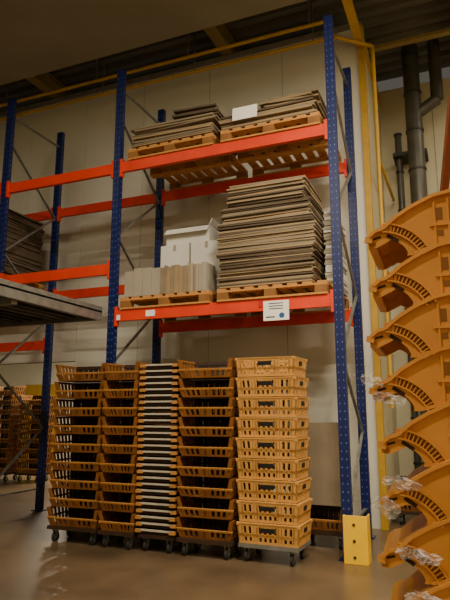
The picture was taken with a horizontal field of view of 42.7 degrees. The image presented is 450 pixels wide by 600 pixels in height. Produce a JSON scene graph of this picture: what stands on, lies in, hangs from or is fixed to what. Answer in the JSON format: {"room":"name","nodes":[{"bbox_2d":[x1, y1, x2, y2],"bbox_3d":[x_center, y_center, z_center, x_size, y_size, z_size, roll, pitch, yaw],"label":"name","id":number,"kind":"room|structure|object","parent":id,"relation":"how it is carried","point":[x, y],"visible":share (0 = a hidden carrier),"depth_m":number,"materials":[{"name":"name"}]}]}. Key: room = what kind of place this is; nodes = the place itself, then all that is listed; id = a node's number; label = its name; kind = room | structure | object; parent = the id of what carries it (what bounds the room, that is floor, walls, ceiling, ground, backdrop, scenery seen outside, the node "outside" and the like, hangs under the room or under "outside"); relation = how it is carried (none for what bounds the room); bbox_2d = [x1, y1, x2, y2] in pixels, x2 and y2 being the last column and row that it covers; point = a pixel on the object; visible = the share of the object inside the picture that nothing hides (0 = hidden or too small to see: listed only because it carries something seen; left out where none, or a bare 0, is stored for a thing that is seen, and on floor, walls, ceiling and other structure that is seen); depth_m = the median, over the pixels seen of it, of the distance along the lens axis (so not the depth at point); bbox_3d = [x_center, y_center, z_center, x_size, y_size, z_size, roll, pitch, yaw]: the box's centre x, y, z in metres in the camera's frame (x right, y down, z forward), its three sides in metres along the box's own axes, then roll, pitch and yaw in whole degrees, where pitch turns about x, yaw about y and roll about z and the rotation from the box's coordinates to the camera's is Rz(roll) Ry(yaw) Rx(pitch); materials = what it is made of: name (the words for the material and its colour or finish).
{"room":"warehouse","nodes":[
{"label":"warehouse","id":0,"kind":"room"},
{"bbox_2d":[0,362,74,460],"bbox_3d":[-4.281,2.233,12.785,8.100,3.200,5.650,-5,-12,22],"label":"wall","id":1,"kind":"structure","parent":0,"point":[29,375],"depth_m":16.20,"materials":[{"name":"beige paint"}]},
{"bbox_2d":[0,0,306,84],"bbox_3d":[-3.656,-4.642,3.616,17.200,0.640,10.100,-5,-12,22],"label":"ceiling","id":2,"kind":"structure","parent":0,"point":[37,37],"depth_m":7.45,"materials":[{"name":"concrete"}]},
{"bbox_2d":[0,0,394,407],"bbox_3d":[-3.322,-0.866,10.206,12.076,5.500,2.175,-5,-12,22],"label":"gas pipe","id":3,"kind":"object","parent":2,"relation":"attached to","point":[380,167],"visible":0.9,"depth_m":8.11,"materials":[{"name":"yellow metal"}]},
{"bbox_2d":[26,0,449,98],"bbox_3d":[-1.152,-3.683,9.540,17.100,0.318,2.860,-5,-12,22],"label":"roof beam","id":4,"kind":"structure","parent":2,"relation":"attached to","point":[219,35],"depth_m":8.53,"materials":[{"name":"beige metal"}]},
{"bbox_2d":[0,21,380,528],"bbox_3d":[-3.626,-0.141,9.689,12.000,6.680,0.170,-5,-12,22],"label":"wall","id":5,"kind":"structure","parent":0,"point":[88,126],"depth_m":8.67,"materials":[{"name":"beige paint"}]},
{"bbox_2d":[358,25,388,529],"bbox_3d":[1.880,-0.552,7.366,0.080,6.600,0.080,-5,-12,22],"label":"trim","id":6,"kind":"structure","parent":5,"relation":"attached to","point":[361,50],"depth_m":7.30,"materials":[{"name":"yellow metal"}]},
{"bbox_2d":[0,463,417,599],"bbox_3d":[-2.134,2.581,5.926,17.200,0.100,18.000,-5,-12,22],"label":"floor","id":7,"kind":"structure","parent":0,"point":[33,566],"depth_m":5.06,"materials":[{"name":"concrete"}]},
{"bbox_2d":[0,386,26,480],"bbox_3d":[-4.500,2.710,11.762,0.620,1.872,0.419,-5,-12,22],"label":"trays","id":8,"kind":"object","parent":7,"relation":"on","point":[9,410],"visible":0.8,"depth_m":11.69,"materials":[{"name":"plastic"}]},
{"bbox_2d":[15,395,55,481],"bbox_3d":[-3.814,2.770,11.572,0.618,1.682,0.419,-5,-12,22],"label":"trays","id":9,"kind":"object","parent":7,"relation":"on","point":[30,423],"visible":0.59,"depth_m":11.57,"materials":[{"name":"plastic"}]},
{"bbox_2d":[0,278,101,327],"bbox_3d":[-4.232,1.109,5.349,4.180,2.570,4.420,-5,-12,22],"label":"platform","id":10,"kind":"object","parent":7,"relation":"on","point":[20,304],"visible":1,"depth_m":6.32,"materials":[{"name":"grey wood"}]},
{"bbox_2d":[47,363,121,544],"bbox_3d":[-1.538,1.655,6.338,0.662,1.872,0.436,-5,-12,22],"label":"stacked crates","id":11,"kind":"object","parent":7,"relation":"on","point":[89,406],"visible":0.8,"depth_m":6.32,"materials":[{"name":"plastic"}]},
{"bbox_2d":[67,385,127,518],"bbox_3d":[-1.571,1.913,7.164,0.615,1.682,0.421,-5,-12,22],"label":"trays","id":12,"kind":"object","parent":7,"relation":"on","point":[74,385],"visible":0.02,"depth_m":7.08,"materials":[{"name":"plastic"}]},
{"bbox_2d":[97,361,155,549],"bbox_3d":[-1.033,1.611,6.110,0.453,1.872,0.417,-5,-12,22],"label":"trays","id":13,"kind":"object","parent":7,"relation":"on","point":[125,484],"visible":0.74,"depth_m":6.04,"materials":[{"name":"plastic"}]},
{"bbox_2d":[135,363,193,552],"bbox_3d":[-0.610,1.597,5.949,0.459,1.838,0.426,-5,-12,22],"label":"trays","id":14,"kind":"object","parent":7,"relation":"on","point":[161,523],"visible":0.8,"depth_m":5.82,"materials":[{"name":"plastic"}]},
{"bbox_2d":[151,385,203,525],"bbox_3d":[-0.603,1.836,6.768,0.615,1.682,0.419,-5,-12,22],"label":"trays","id":15,"kind":"object","parent":7,"relation":"on","point":[203,385],"visible":0.02,"depth_m":6.93,"materials":[{"name":"plastic"}]},
{"bbox_2d":[0,14,375,560],"bbox_3d":[-1.966,-0.012,7.732,7.365,5.680,1.210,-5,-12,22],"label":"rack","id":16,"kind":"object","parent":7,"relation":"on","point":[118,166],"visible":0.81,"depth_m":7.04,"materials":[{"name":"orange metal"}]},
{"bbox_2d":[4,273,43,289],"bbox_3d":[-3.567,-0.219,8.459,1.250,0.140,1.180,-5,-12,22],"label":"wooden pallet","id":17,"kind":"object","parent":16,"relation":"on","point":[35,285],"visible":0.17,"depth_m":8.70,"materials":[{"name":"brown wood"}]},
{"bbox_2d":[4,209,44,274],"bbox_3d":[-3.555,-0.753,8.525,1.349,0.915,1.040,-5,-12,22],"label":"boxes","id":18,"kind":"object","parent":17,"relation":"on","point":[26,257],"visible":0.72,"depth_m":8.37,"materials":[{"name":"cardboard"}]},
{"bbox_2d":[146,310,154,315],"bbox_3d":[-0.859,0.150,6.601,0.120,0.070,0.002,-5,-12,22],"label":"label","id":19,"kind":"object","parent":16,"relation":"attached to","point":[148,312],"visible":1,"depth_m":6.60,"materials":[{"name":"paper"}]},
{"bbox_2d":[120,290,246,322],"bbox_3d":[-0.476,0.104,7.082,1.150,0.140,1.180,-5,-12,22],"label":"wooden pallet","id":20,"kind":"object","parent":16,"relation":"on","point":[206,296],"visible":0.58,"depth_m":6.67,"materials":[{"name":"brown wood"}]},
{"bbox_2d":[124,262,214,297],"bbox_3d":[-0.651,-0.213,6.732,1.058,0.334,0.260,-5,-12,22],"label":"bundle","id":21,"kind":"object","parent":20,"relation":"on","point":[175,279],"visible":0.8,"depth_m":6.60,"materials":[{"name":"grey cardboard"}]},
{"bbox_2d":[161,243,190,267],"bbox_3d":[-0.537,-0.308,7.132,0.380,0.672,0.401,-5,-12,22],"label":"carton","id":22,"kind":"object","parent":20,"relation":"on","point":[180,254],"visible":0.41,"depth_m":6.98,"materials":[{"name":"grey cardboard"}]},
{"bbox_2d":[164,218,219,245],"bbox_3d":[-0.371,-0.796,7.157,0.620,0.280,0.480,-5,-12,22],"label":"carton","id":23,"kind":"object","parent":22,"relation":"on","point":[189,235],"visible":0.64,"depth_m":6.99,"materials":[{"name":"white cardboard"}]},
{"bbox_2d":[191,240,231,299],"bbox_3d":[-0.145,-0.339,6.971,0.410,0.672,0.401,-5,-12,22],"label":"carton","id":24,"kind":"object","parent":20,"relation":"on","point":[204,251],"visible":0.34,"depth_m":6.82,"materials":[{"name":"grey cardboard"}]},
{"bbox_2d":[128,132,247,190],"bbox_3d":[-0.444,-1.734,7.425,1.140,0.140,1.180,-5,-12,22],"label":"wooden pallet","id":25,"kind":"object","parent":16,"relation":"on","point":[225,161],"visible":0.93,"depth_m":7.40,"materials":[{"name":"brown wood"}]},
{"bbox_2d":[130,111,236,171],"bbox_3d":[-0.497,-1.995,7.345,1.191,0.302,0.868,-5,-12,22],"label":"boxes","id":26,"kind":"object","parent":25,"relation":"on","point":[202,124],"visible":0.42,"depth_m":6.98,"materials":[{"name":"cardboard"}]},
{"bbox_2d":[172,103,224,119],"bbox_3d":[-0.258,-2.236,7.490,0.661,0.171,0.870,-5,-12,22],"label":"boxes","id":27,"kind":"object","parent":26,"relation":"on","point":[198,110],"visible":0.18,"depth_m":7.12,"materials":[{"name":"cardboard"}]},
{"bbox_2d":[263,299,288,320],"bbox_3d":[0.534,0.108,6.016,0.280,0.210,0.003,-5,-12,22],"label":"paper sign","id":28,"kind":"object","parent":16,"relation":"attached to","point":[277,309],"visible":1,"depth_m":6.02,"materials":[{"name":"white paper"}]},
{"bbox_2d":[220,111,341,176],"bbox_3d":[0.710,-1.826,6.953,1.160,0.140,1.180,-5,-12,22],"label":"wooden pallet","id":29,"kind":"object","parent":16,"relation":"on","point":[284,151],"visible":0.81,"depth_m":6.90,"materials":[{"name":"brown wood"}]},
{"bbox_2d":[218,97,326,155],"bbox_3d":[0.622,-2.032,6.882,1.183,0.198,0.833,-5,-12,22],"label":"boxes","id":30,"kind":"object","parent":29,"relation":"on","point":[306,106],"visible":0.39,"depth_m":6.50,"materials":[{"name":"cardboard"}]},
{"bbox_2d":[232,104,256,120],"bbox_3d":[0.224,-2.143,6.569,0.300,0.160,0.017,-5,-12,22],"label":"paper sheet","id":31,"kind":"object","parent":30,"relation":"attached to","point":[244,112],"visible":1,"depth_m":6.57,"materials":[{"name":"white paper"}]},
{"bbox_2d":[259,88,326,117],"bbox_3d":[0.887,-2.219,7.011,0.724,0.195,0.853,-5,-12,22],"label":"boxes","id":32,"kind":"object","parent":30,"relation":"on","point":[314,93],"visible":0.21,"depth_m":6.65,"materials":[{"name":"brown cardboard"}]},
{"bbox_2d":[217,280,348,316],"bbox_3d":[0.701,0.010,6.599,1.220,0.140,1.180,-5,-12,22],"label":"wooden pallet","id":33,"kind":"object","parent":16,"relation":"on","point":[322,286],"visible":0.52,"depth_m":6.17,"materials":[{"name":"brown wood"}]},
{"bbox_2d":[216,175,326,297],"bbox_3d":[0.580,-0.672,6.620,1.146,1.179,0.848,-5,-12,22],"label":"stack","id":34,"kind":"object","parent":33,"relation":"on","point":[271,232],"visible":0.84,"depth_m":6.25,"materials":[{"name":"cardboard"}]},
{"bbox_2d":[323,211,347,296],"bbox_3d":[1.269,-0.507,6.568,0.132,0.835,0.720,-5,-12,22],"label":"boxes","id":35,"kind":"object","parent":33,"relation":"on","point":[327,223],"visible":0.34,"depth_m":6.29,"materials":[{"name":"grey cardboard"}]},
{"bbox_2d":[176,358,245,559],"bbox_3d":[-0.124,1.539,5.738,0.611,1.872,0.418,-5,-12,22],"label":"stacked crates","id":36,"kind":"object","parent":7,"relation":"on","point":[209,395],"visible":0.85,"depth_m":5.70,"materials":[{"name":"plastic"}]},
{"bbox_2d":[207,384,265,528],"bbox_3d":[0.136,1.777,6.463,0.617,1.682,0.419,-5,-12,22],"label":"trays","id":37,"kind":"object","parent":7,"relation":"on","point":[214,384],"visible":0.03,"depth_m":6.46,"materials":[{"name":"plastic"}]},
{"bbox_2d":[235,356,312,565],"bbox_3d":[0.469,1.500,5.530,0.638,1.869,0.472,-5,-12,22],"label":"crates","id":38,"kind":"object","parent":7,"relation":"on","point":[252,530],"visible":1,"depth_m":5.38,"materials":[{"name":"plastic"}]},
{"bbox_2d":[298,422,342,548],"bbox_3d":[1.051,1.927,6.078,0.500,1.239,0.400,-5,-12,22],"label":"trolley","id":39,"kind":"object","parent":7,"relation":"on","point":[323,449],"visible":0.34,"depth_m":5.91,"materials":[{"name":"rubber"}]},
{"bbox_2d":[343,514,371,565],"bbox_3d":[1.214,2.192,5.286,0.220,0.420,0.176,-5,-12,22],"label":"protector","id":40,"kind":"object","parent":7,"relation":"on","point":[356,529],"visible":1,"depth_m":5.21,"materials":[{"name":"metal"}]},
{"bbox_2d":[364,189,449,599],"bbox_3d":[0.906,0.681,2.183,0.671,2.199,0.506,-5,-12,22],"label":"tower","id":41,"kind":"object","parent":7,"relation":"on","point":[417,237],"visible":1,"depth_m":2.16,"materials":[{"name":"plastic"}]},
{"bbox_2d":[392,476,421,524],"bbox_3d":[2.385,2.484,7.117,0.560,0.542,0.414,-5,-12,22],"label":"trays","id":42,"kind":"object","parent":7,"relation":"on","point":[407,509],"visible":0.24,"depth_m":7.00,"materials":[{"name":"plastic"}]},
{"bbox_2d":[393,39,443,468],"bbox_3d":[2.957,-0.511,8.385,0.790,6.890,0.690,-5,-12,22],"label":"pipes","id":43,"kind":"object","parent":7,"relation":"on","point":[416,156],"visible":0.4,"depth_m":8.63,"materials":[{"name":"metal"}]},
{"bbox_2d":[440,81,449,190],"bbox_3d":[2.015,0.180,3.269,1.203,3.600,4.820,-4,-12,19],"label":"rack","id":44,"kind":"object","parent":7,"relation":"on","point":[445,172],"visible":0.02,"depth_m":4.71,"materials":[{"name":"orange metal"}]},
{"bbox_2d":[0,0,449,111],"bbox_3d":[-1.466,-4.058,8.847,17.200,0.150,5.470,-5,-12,22],"label":"ceiling","id":45,"kind":"structure","parent":0,"point":[383,21],"depth_m":8.82,"materials":[{"name":"black metal"}]},
{"bbox_2d":[364,40,399,524],"bbox_3d":[2.187,-0.387,8.214,0.120,6.600,1.570,-5,-12,22],"label":"wall","id":46,"kind":"structure","parent":0,"point":[390,414],"depth_m":8.06,"materials":[{"name":"beige paint"}]},
{"bbox_2d":[342,0,380,105],"bbox_3d":[1.968,-3.481,8.175,0.100,0.100,2.860,-5,-12,22],"label":"trim","id":47,"kind":"structure","parent":46,"relation":"attached to","point":[348,5],"depth_m":7.51,"materials":[{"name":"yellow metal"}]},
{"bbox_2d":[379,78,449,475],"bbox_3d":[4.916,-0.402,8.003,5.320,6.550,0.155,-5,-12,22],"label":"wall","id":48,"kind":"structure","parent":0,"point":[392,108],"depth_m":9.08,"materials":[{"name":"beige paint"}]}
]}

